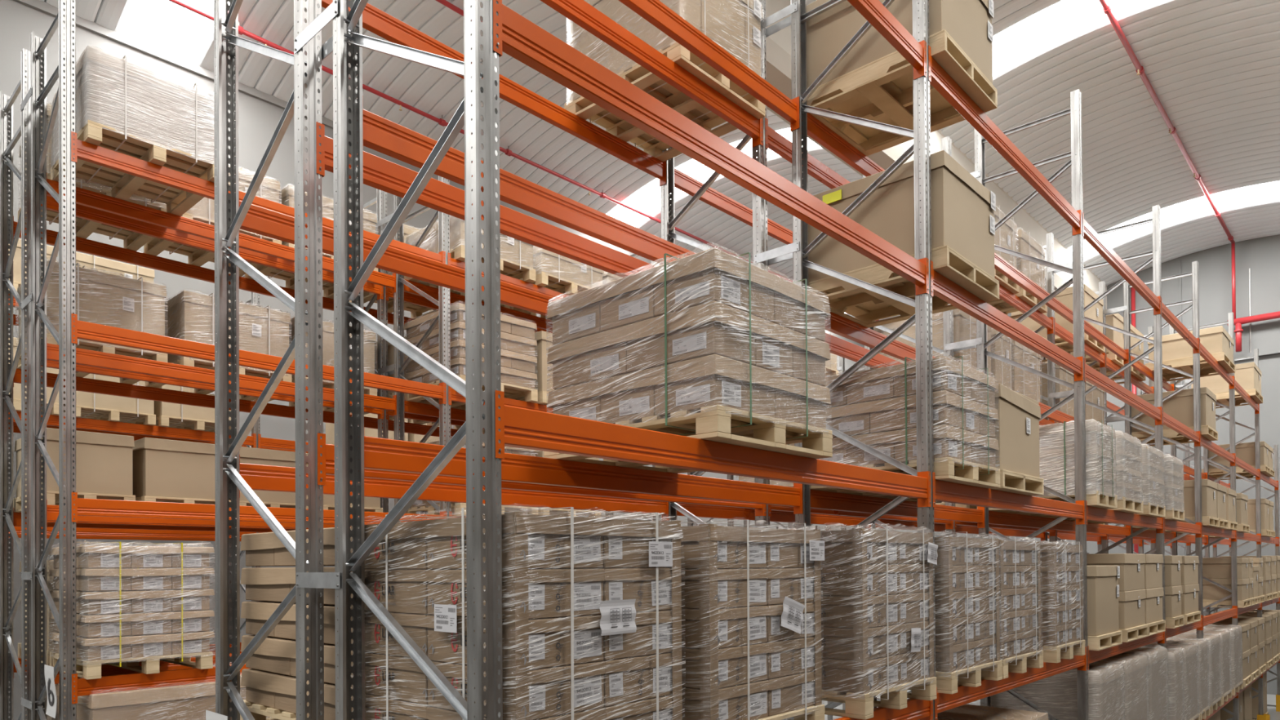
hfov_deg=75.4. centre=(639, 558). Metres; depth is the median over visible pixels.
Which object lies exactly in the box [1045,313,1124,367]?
carton
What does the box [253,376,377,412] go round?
pallet
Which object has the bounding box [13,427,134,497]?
carton
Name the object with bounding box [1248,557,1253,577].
carton
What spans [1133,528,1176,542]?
beam
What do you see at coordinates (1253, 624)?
carton
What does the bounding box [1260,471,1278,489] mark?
beam
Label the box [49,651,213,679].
pallet
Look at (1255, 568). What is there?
carton
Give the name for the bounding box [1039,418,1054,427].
beam
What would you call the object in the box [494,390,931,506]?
beam
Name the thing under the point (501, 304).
pallet
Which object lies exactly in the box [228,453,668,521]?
beam
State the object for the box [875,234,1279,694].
wall
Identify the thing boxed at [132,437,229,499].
carton
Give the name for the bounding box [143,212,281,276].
pallet
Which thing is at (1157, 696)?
carton
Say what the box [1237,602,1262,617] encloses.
beam
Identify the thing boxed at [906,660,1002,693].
pallet
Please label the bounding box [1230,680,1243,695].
pallet
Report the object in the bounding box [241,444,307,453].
beam
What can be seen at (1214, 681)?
carton
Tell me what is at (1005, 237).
carton
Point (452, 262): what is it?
beam
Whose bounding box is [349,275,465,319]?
pallet
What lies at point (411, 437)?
carton
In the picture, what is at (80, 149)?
beam
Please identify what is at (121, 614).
stack
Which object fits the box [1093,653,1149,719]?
carton
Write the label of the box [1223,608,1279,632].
carton
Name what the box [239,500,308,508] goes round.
pallet
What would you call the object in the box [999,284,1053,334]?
beam
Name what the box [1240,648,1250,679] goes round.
carton
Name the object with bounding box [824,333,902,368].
beam
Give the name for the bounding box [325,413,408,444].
carton
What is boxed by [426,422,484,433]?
pallet
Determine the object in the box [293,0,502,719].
frame
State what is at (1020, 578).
stack
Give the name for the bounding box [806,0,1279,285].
ceiling
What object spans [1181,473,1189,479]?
beam
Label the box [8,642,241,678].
beam
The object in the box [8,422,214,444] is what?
beam
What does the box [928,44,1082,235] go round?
beam
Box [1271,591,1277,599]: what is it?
pallet
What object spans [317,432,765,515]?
beam
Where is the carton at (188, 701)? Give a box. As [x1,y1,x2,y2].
[55,681,215,719]
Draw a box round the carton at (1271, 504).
[1268,500,1273,530]
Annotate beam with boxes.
[8,215,333,311]
[8,293,18,306]
[8,313,18,325]
[8,364,334,423]
[8,410,256,448]
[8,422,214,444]
[8,507,295,532]
[8,526,256,539]
[8,535,215,541]
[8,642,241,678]
[40,172,395,293]
[40,195,383,299]
[40,337,396,415]
[40,360,383,419]
[40,499,351,528]
[40,653,240,690]
[47,520,308,529]
[71,131,445,263]
[71,313,446,404]
[71,492,446,524]
[71,663,249,703]
[101,650,241,664]
[228,190,559,315]
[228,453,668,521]
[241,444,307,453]
[257,434,308,449]
[315,121,657,277]
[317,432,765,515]
[321,0,666,186]
[348,95,696,264]
[349,306,414,324]
[349,414,484,438]
[349,426,802,514]
[385,286,552,333]
[386,409,484,429]
[398,276,552,331]
[399,396,466,421]
[447,252,568,298]
[448,385,552,413]
[448,511,466,518]
[493,0,928,295]
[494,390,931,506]
[540,0,763,147]
[618,0,799,132]
[670,164,792,244]
[672,502,871,529]
[764,117,850,189]
[768,504,953,528]
[801,112,884,177]
[804,488,984,528]
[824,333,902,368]
[825,311,982,373]
[834,698,933,719]
[847,0,926,79]
[875,518,978,533]
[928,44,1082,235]
[930,260,1084,381]
[932,471,1085,524]
[934,646,1087,719]
[954,520,1056,536]
[988,511,1075,531]
[988,527,1044,541]
[994,252,1073,324]
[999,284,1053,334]
[1039,402,1074,425]
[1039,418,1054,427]
[1047,533,1101,544]
[1053,317,1106,367]
[1056,529,1107,539]
[1082,212,1160,315]
[1084,320,1128,364]
[1084,357,1162,425]
[1085,500,1164,533]
[1086,522,1130,539]
[1087,631,1165,670]
[1106,354,1154,394]
[1106,400,1124,415]
[1107,534,1155,542]
[1108,537,1142,546]
[1130,355,1173,391]
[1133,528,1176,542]
[1143,539,1172,547]
[1160,297,1199,353]
[1162,407,1200,446]
[1164,517,1201,537]
[1164,539,1191,545]
[1164,615,1203,643]
[1177,533,1208,545]
[1181,464,1207,479]
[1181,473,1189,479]
[1190,541,1216,547]
[1199,338,1234,388]
[1200,431,1235,466]
[1201,522,1236,541]
[1203,605,1237,630]
[1204,692,1239,719]
[1208,475,1230,488]
[1208,537,1231,546]
[1234,376,1259,413]
[1235,456,1260,479]
[1236,531,1261,544]
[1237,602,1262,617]
[1238,673,1262,697]
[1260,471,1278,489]
[1261,535,1279,546]
[1262,597,1279,607]
[1262,659,1279,677]
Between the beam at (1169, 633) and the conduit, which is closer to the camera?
the beam at (1169, 633)
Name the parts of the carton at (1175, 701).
lid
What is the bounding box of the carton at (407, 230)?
[365,224,421,306]
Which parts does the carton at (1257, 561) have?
lid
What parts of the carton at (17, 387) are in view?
lid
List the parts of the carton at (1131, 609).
lid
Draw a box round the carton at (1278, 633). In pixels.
[1277,631,1279,653]
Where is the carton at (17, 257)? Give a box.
[8,238,57,310]
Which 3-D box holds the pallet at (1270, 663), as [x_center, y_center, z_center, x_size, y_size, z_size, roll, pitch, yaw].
[13.977,2.410,19.345,1.200,0.144,1.000,-1,-1,43]
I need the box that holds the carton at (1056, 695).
[991,661,1124,719]
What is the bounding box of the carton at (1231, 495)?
[1226,487,1236,522]
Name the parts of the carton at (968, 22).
lid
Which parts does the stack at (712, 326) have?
lid, lid, lid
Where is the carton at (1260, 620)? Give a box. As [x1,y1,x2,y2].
[1203,615,1264,644]
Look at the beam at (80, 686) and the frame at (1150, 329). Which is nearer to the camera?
the beam at (80, 686)
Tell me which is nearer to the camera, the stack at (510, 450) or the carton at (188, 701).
the carton at (188, 701)
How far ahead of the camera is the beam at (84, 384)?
9.31 m
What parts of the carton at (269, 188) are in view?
lid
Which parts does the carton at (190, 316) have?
lid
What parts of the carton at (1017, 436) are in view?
lid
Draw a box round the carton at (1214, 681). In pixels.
[1166,633,1221,704]
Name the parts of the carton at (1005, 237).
lid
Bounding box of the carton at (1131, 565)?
[1086,553,1145,591]
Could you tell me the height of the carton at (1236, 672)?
1.116 m
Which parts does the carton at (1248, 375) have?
lid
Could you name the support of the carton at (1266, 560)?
on the carton at (1266, 584)
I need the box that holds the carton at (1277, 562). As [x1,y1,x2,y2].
[1221,555,1279,573]
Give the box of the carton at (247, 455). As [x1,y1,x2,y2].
[229,446,308,503]
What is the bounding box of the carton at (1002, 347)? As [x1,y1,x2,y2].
[990,328,1013,389]
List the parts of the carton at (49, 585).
lid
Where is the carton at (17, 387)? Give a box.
[8,337,58,403]
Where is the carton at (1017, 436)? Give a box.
[954,382,1040,477]
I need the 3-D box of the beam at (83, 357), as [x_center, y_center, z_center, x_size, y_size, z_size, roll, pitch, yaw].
[-4.145,-1.851,8.713,0.082,0.240,3.568,-1,-1,43]
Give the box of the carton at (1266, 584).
[1262,575,1271,594]
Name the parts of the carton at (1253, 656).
lid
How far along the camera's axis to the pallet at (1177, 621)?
11.13 m
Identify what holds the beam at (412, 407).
attached to the frame at (397, 370)
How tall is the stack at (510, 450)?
0.827 m
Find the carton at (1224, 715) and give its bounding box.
[1220,691,1243,719]
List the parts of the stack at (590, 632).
lid, lid, lid, lid, lid, lid, lid, lid, lid, lid, lid, lid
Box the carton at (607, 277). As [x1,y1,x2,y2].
[602,271,622,284]
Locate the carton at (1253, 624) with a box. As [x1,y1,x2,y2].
[1217,619,1257,648]
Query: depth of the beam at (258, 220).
5.32 m
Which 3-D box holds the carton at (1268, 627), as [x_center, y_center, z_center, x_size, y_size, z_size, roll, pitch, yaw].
[13.983,1.568,19.342,1.145,0.512,0.995,-1,-1,43]
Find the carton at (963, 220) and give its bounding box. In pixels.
[802,150,995,282]
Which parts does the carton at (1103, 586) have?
lid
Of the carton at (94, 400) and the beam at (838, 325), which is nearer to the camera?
the beam at (838, 325)
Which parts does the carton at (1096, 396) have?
lid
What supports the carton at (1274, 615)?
on the carton at (1274, 638)
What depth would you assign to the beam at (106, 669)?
7.86 m
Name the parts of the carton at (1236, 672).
lid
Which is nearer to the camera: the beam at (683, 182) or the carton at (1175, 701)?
the beam at (683, 182)
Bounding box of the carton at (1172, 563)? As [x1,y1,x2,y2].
[1164,555,1182,586]
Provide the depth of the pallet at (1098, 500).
8.64 m
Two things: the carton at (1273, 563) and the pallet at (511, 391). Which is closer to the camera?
the pallet at (511, 391)
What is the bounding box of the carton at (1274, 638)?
[1271,633,1278,657]
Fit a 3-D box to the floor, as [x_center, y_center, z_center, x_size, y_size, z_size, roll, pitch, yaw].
[4.259,4.010,10.348,23.260,0.200,39.000,-1,-1,43]
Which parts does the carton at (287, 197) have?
lid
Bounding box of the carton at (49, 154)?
[17,103,166,239]
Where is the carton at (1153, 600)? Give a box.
[1144,586,1164,623]
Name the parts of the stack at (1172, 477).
lid, lid, lid, lid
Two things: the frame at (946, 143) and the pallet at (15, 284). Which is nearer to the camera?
the frame at (946, 143)
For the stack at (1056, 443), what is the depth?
8.59 m
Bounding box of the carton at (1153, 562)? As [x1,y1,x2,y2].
[1144,554,1163,588]
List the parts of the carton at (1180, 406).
lid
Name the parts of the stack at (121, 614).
lid, lid, lid, lid, lid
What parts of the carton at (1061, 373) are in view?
lid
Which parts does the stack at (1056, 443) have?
lid, lid, lid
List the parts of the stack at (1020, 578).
lid, lid, lid, lid, lid, lid, lid, lid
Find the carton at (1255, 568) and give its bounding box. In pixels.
[1253,565,1258,597]
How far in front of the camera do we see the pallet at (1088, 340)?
13.52 m
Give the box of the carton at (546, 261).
[519,245,604,291]
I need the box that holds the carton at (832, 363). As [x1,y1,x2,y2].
[825,352,838,372]
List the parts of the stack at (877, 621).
lid, lid, lid, lid, lid, lid, lid, lid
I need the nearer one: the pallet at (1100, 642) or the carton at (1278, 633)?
the pallet at (1100, 642)
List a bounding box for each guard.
[1257,713,1270,719]
[1275,693,1279,711]
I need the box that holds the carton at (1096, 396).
[1084,380,1105,426]
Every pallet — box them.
[8,280,21,307]
[8,398,58,415]
[13,490,135,512]
[16,333,167,384]
[17,173,166,251]
[17,643,53,666]
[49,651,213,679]
[50,120,214,216]
[63,405,155,425]
[135,495,231,504]
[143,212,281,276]
[143,415,231,432]
[145,356,292,400]
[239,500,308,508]
[240,699,308,719]
[244,242,377,299]
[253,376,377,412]
[323,505,382,512]
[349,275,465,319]
[349,392,466,424]
[404,244,535,300]
[404,374,537,407]
[404,502,538,516]
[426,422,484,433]
[481,300,536,315]
[512,271,591,319]
[513,391,548,404]
[537,507,600,518]
[543,404,832,473]
[564,40,765,161]
[755,704,825,719]
[801,29,997,155]
[808,244,999,328]
[810,457,999,496]
[822,676,936,719]
[825,366,838,376]
[871,469,1044,502]
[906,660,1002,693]
[935,502,977,509]
[986,286,1047,319]
[988,490,1117,513]
[994,268,1019,293]
[1000,650,1043,679]
[1015,496,1143,517]
[1040,332,1105,363]
[1040,640,1084,662]
[1049,502,1165,520]
[1084,351,1124,373]
[1087,507,1184,524]
[1087,630,1122,650]
[1097,365,1145,384]
[1119,624,1147,642]
[1123,425,1217,446]
[1124,515,1218,528]
[1145,351,1235,382]
[1145,619,1165,635]
[1147,518,1228,530]
[1164,520,1237,532]
[1164,615,1184,628]
[1177,524,1249,533]
[1181,611,1200,624]
[1189,713,1199,719]
[1197,706,1209,719]
[1201,464,1270,477]
[1202,528,1271,537]
[1203,598,1250,608]
[1208,697,1222,713]
[1213,388,1262,408]
[1213,468,1274,479]
[1216,530,1275,537]
[1221,689,1231,705]
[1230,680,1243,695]
[1241,674,1252,687]
[1249,669,1259,680]
[1250,597,1254,605]
[1254,596,1260,604]
[1257,595,1264,603]
[1257,663,1266,675]
[1262,593,1272,600]
[1264,658,1273,669]
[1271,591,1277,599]
[1271,654,1279,663]
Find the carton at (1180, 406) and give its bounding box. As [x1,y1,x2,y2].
[1131,386,1216,432]
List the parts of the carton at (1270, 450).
lid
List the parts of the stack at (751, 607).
lid, lid, lid, lid, lid, lid, lid, lid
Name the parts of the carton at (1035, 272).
lid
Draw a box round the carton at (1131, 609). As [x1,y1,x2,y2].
[1118,589,1146,629]
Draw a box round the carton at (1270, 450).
[1268,444,1273,470]
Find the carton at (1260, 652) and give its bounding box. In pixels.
[1257,640,1265,667]
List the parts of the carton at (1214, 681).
lid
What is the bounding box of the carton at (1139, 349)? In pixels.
[1106,324,1143,377]
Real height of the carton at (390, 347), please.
0.725 m
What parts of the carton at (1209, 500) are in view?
lid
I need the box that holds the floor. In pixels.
[822,689,1279,719]
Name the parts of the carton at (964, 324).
lid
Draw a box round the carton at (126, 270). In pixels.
[63,252,155,283]
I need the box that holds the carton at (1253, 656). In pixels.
[1249,644,1257,673]
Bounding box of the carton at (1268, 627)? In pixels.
[1210,613,1271,639]
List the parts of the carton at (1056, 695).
lid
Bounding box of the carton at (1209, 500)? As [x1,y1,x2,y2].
[1181,479,1217,517]
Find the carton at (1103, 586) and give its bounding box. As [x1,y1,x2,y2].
[1086,565,1119,635]
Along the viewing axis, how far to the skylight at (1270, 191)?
22.23 m
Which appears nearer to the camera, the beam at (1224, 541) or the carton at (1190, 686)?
the carton at (1190, 686)
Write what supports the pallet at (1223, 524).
on the beam at (1206, 531)
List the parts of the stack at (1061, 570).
lid, lid, lid, lid, lid, lid, lid, lid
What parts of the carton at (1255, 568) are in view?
lid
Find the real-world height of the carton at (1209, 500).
0.594 m
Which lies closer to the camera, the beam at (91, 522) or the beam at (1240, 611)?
the beam at (91, 522)
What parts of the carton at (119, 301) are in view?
lid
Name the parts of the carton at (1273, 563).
lid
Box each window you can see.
[117,0,228,63]
[605,128,818,226]
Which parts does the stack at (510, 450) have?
lid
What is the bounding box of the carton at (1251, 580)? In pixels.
[1248,577,1253,598]
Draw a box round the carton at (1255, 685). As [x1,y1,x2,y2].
[1251,671,1266,718]
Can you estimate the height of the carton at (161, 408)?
0.866 m
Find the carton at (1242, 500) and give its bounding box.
[1235,493,1248,524]
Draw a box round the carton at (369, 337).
[288,317,377,382]
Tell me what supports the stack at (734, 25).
on the pallet at (638, 76)
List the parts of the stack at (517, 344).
lid, lid, lid, lid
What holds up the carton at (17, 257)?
on the pallet at (15, 284)
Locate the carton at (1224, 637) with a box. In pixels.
[1180,628,1231,697]
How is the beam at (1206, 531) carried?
attached to the frame at (1230, 315)
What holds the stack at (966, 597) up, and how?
on the pallet at (944, 684)
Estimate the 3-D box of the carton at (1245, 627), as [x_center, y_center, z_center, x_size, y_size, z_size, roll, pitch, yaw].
[11.474,1.562,16.622,1.145,0.512,0.995,-1,-1,43]
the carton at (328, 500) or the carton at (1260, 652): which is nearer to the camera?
the carton at (328, 500)
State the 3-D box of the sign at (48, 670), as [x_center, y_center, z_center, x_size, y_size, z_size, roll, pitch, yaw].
[-4.790,1.075,6.729,0.290,0.410,0.027,-1,-1,43]
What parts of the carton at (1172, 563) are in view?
lid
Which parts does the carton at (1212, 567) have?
lid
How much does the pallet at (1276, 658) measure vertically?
0.144 m
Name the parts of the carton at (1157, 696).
lid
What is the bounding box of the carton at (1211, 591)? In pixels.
[1202,577,1249,599]
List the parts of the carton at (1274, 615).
lid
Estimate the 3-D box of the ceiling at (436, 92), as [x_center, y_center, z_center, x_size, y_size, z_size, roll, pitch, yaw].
[-1.600,-9.053,15.783,7.600,0.753,39.037,-1,-1,43]
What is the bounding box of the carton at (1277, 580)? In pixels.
[1275,573,1279,591]
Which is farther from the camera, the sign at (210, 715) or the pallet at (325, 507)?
the pallet at (325, 507)
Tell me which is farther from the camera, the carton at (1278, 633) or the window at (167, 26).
the carton at (1278, 633)
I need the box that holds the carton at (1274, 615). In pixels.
[1214,610,1277,635]
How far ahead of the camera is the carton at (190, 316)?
8.85 m
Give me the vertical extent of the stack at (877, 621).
1.059 m
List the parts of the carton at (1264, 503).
lid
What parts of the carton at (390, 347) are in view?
lid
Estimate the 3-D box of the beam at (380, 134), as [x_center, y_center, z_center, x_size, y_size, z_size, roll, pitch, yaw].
[-0.030,-1.911,4.986,0.082,0.240,3.668,-1,-1,43]
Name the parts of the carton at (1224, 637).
lid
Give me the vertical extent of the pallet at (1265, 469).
0.144 m
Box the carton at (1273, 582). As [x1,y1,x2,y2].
[1270,573,1276,593]
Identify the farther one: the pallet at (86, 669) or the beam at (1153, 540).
the beam at (1153, 540)
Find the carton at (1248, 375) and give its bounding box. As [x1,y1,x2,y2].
[1191,361,1262,394]
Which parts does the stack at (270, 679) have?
lid, lid, lid, lid, lid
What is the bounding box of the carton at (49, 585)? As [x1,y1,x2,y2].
[18,558,165,650]
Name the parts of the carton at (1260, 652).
lid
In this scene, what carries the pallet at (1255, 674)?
on the beam
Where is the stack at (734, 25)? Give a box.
[566,0,764,148]
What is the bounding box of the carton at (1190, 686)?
[1141,640,1199,719]
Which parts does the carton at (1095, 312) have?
lid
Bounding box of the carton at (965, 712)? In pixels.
[937,702,1048,719]
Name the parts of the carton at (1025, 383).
lid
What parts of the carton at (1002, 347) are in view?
lid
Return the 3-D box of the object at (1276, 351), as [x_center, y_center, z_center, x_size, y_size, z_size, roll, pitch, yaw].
[17.307,-2.631,24.774,22.900,13.150,0.120,-1,-1,43]
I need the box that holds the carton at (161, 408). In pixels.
[154,384,231,431]
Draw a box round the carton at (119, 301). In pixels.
[15,258,167,357]
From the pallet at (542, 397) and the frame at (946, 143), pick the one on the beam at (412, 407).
the pallet at (542, 397)
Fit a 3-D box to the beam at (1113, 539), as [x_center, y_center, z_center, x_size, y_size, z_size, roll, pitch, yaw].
[10.952,-0.418,18.835,0.082,0.240,3.668,-1,-1,43]
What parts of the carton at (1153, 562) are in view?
lid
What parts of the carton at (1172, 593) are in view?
lid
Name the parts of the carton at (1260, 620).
lid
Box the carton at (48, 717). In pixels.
[25,681,57,719]
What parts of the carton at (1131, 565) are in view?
lid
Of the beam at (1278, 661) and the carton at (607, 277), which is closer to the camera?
the carton at (607, 277)
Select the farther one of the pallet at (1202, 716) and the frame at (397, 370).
the pallet at (1202, 716)
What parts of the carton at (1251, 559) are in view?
lid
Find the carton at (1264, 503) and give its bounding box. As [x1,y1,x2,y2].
[1247,497,1269,529]
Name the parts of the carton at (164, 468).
lid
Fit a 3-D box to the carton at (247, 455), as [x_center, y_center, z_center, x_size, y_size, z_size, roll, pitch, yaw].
[-4.456,-0.904,9.542,1.145,0.584,0.815,-1,-1,43]
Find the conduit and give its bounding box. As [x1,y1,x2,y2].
[1248,268,1251,352]
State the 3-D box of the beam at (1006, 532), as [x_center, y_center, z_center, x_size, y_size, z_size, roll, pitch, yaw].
[6.229,-0.430,13.717,0.082,0.240,2.796,-1,-1,43]
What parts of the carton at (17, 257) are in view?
lid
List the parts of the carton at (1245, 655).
lid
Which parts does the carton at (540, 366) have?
lid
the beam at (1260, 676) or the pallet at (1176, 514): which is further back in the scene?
the beam at (1260, 676)
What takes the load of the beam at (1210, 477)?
attached to the frame at (1255, 357)
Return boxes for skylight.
[992,0,1159,75]
[1068,181,1279,259]
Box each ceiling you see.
[40,0,900,319]
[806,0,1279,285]
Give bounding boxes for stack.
[48,540,215,666]
[240,527,424,719]
[351,506,685,719]
[404,302,537,389]
[409,440,537,511]
[546,247,831,444]
[566,0,764,148]
[644,520,824,719]
[782,523,937,699]
[817,353,999,475]
[834,530,1001,678]
[962,536,1043,665]
[1020,539,1084,650]
[1037,418,1116,500]
[1113,431,1142,502]
[1139,444,1164,507]
[1163,453,1184,511]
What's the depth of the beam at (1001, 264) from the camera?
10.24 m
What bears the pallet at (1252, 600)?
on the beam
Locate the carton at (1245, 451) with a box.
[1208,440,1268,468]
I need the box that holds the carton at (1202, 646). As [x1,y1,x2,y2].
[1155,637,1209,713]
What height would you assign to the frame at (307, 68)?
8.630 m
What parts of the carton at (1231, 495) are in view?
lid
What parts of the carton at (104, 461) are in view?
lid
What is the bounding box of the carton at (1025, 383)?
[1011,339,1042,402]
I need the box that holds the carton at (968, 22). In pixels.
[800,0,994,88]
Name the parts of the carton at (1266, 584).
lid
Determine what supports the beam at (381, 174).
attached to the frame at (307, 68)
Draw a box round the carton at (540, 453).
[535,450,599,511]
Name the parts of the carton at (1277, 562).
lid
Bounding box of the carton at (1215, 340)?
[1147,325,1234,363]
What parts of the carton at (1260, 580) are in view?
lid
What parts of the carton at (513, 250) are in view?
lid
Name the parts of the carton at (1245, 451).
lid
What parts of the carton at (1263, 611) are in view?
lid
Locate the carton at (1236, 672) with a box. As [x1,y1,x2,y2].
[1192,624,1243,688]
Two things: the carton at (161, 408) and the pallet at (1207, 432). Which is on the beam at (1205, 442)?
the pallet at (1207, 432)
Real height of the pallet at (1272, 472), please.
0.144 m
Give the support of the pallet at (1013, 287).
on the beam at (1005, 295)
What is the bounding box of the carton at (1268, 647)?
[1264,636,1271,662]
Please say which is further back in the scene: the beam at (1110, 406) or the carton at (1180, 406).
the beam at (1110, 406)
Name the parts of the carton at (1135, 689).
lid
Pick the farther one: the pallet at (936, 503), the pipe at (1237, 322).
the pipe at (1237, 322)
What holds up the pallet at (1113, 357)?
on the beam at (1112, 366)
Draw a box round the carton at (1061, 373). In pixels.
[1040,362,1074,420]
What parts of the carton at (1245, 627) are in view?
lid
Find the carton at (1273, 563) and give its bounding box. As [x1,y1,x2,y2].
[1213,555,1276,574]
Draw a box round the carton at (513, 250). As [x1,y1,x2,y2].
[404,215,534,275]
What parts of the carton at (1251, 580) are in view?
lid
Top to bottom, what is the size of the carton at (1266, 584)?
0.420 m
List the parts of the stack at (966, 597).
lid, lid, lid, lid, lid, lid, lid, lid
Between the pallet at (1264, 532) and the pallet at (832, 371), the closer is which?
the pallet at (832, 371)
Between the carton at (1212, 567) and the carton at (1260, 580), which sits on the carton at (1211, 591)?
the carton at (1212, 567)
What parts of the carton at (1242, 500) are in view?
lid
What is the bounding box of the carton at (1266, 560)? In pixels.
[1253,556,1271,575]
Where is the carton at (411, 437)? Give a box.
[408,418,444,443]
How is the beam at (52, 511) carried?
attached to the frame at (397, 370)
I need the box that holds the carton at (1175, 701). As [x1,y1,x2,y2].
[1142,646,1184,719]
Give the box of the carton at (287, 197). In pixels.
[268,185,377,285]
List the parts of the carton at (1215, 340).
lid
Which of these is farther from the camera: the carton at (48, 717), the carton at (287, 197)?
the carton at (287, 197)
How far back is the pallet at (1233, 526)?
15.08 m
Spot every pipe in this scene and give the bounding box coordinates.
[168,0,879,320]
[435,0,482,22]
[1098,0,1235,319]
[1130,287,1138,553]
[1227,311,1279,351]
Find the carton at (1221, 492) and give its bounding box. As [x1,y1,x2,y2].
[1216,483,1226,519]
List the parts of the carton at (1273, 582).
lid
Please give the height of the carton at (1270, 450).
0.535 m
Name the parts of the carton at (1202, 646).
lid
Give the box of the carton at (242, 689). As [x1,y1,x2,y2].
[192,662,270,719]
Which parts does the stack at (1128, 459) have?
lid, lid, lid, lid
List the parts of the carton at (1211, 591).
lid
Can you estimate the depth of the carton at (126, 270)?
11.33 m
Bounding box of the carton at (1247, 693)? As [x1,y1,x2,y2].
[1242,684,1252,719]
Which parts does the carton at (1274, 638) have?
lid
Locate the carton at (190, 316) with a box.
[164,290,291,377]
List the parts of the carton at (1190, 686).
lid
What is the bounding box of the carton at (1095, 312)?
[1011,284,1103,348]
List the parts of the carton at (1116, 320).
lid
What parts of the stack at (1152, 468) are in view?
lid, lid, lid, lid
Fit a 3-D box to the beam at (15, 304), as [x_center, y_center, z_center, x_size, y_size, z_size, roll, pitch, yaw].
[-7.165,-3.288,11.502,0.082,0.240,3.568,-1,-1,43]
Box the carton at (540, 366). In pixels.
[533,330,555,391]
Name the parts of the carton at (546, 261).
lid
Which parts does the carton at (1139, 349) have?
lid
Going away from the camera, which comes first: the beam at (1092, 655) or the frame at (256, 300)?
the beam at (1092, 655)
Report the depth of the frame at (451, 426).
16.05 m
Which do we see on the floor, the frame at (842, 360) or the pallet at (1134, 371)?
the frame at (842, 360)
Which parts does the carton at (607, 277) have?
lid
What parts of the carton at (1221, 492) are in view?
lid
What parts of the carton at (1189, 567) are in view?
lid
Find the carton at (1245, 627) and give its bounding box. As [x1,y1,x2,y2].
[1206,622,1249,653]
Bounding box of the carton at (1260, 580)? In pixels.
[1257,576,1263,595]
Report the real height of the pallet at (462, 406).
0.144 m
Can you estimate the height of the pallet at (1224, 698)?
0.144 m
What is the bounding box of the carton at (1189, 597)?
[1181,583,1199,614]
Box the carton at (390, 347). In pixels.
[374,335,406,395]
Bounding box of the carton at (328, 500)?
[323,493,380,507]
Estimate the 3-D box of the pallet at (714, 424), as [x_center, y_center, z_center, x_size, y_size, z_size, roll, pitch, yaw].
[0.256,-0.615,4.520,1.200,0.144,1.020,-1,-1,43]
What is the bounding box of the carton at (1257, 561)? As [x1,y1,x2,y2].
[1253,557,1263,577]
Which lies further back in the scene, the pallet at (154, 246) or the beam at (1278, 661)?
the beam at (1278, 661)
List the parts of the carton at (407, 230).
lid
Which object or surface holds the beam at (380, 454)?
attached to the frame at (799, 250)
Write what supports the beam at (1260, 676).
attached to the frame at (1230, 315)
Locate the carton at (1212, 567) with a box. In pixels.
[1202,557,1248,578]
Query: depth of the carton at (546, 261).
10.61 m
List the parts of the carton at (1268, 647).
lid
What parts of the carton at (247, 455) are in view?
lid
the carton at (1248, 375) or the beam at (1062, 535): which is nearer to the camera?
the beam at (1062, 535)
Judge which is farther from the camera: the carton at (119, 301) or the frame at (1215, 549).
the frame at (1215, 549)
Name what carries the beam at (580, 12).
attached to the frame at (307, 68)
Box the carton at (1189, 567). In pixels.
[1181,555,1199,585]
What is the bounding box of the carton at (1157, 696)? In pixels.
[1118,644,1168,719]
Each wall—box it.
[0,0,865,719]
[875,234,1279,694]
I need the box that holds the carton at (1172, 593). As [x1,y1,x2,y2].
[1164,585,1182,617]
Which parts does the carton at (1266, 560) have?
lid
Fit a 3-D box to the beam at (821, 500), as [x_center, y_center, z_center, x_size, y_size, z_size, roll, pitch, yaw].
[2.489,-0.456,7.693,0.082,0.240,3.668,-1,-1,43]
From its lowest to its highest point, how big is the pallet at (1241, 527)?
0.144 m
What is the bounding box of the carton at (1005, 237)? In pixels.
[994,204,1018,284]
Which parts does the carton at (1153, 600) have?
lid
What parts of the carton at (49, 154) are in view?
lid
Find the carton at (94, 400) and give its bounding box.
[63,373,154,422]
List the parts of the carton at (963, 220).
lid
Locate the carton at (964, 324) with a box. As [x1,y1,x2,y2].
[873,308,993,376]
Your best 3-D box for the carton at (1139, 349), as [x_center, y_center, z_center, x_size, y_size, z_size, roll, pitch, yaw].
[8.972,-3.950,16.018,1.145,0.744,1.095,-1,-1,43]
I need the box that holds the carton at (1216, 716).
[1207,709,1220,719]
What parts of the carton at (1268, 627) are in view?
lid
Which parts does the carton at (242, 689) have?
lid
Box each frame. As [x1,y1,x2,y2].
[0,48,31,719]
[20,0,76,719]
[213,0,324,719]
[228,275,260,638]
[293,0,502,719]
[349,188,388,512]
[377,175,451,518]
[420,424,454,514]
[605,235,661,520]
[660,0,769,528]
[687,471,733,526]
[743,520,795,528]
[754,0,935,719]
[787,374,832,719]
[836,346,888,710]
[862,136,955,708]
[944,88,1088,719]
[968,534,1008,540]
[988,232,1057,544]
[1040,280,1108,554]
[1047,204,1166,688]
[1097,326,1155,554]
[1102,261,1203,640]
[1137,378,1191,555]
[1150,312,1239,719]
[1169,453,1217,613]
[1184,348,1263,715]
[1213,444,1279,706]
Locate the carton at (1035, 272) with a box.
[999,229,1046,308]
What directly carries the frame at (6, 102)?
on the floor
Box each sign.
[44,664,57,718]
[205,710,227,719]
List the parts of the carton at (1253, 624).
lid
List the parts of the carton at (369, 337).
lid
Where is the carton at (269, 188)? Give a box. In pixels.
[168,164,281,262]
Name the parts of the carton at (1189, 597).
lid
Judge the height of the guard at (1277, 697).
0.420 m
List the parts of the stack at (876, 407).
lid, lid, lid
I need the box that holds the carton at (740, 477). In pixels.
[738,443,794,487]
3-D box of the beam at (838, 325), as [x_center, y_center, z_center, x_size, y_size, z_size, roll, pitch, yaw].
[2.479,-1.905,7.705,0.082,0.240,3.668,-1,-1,43]

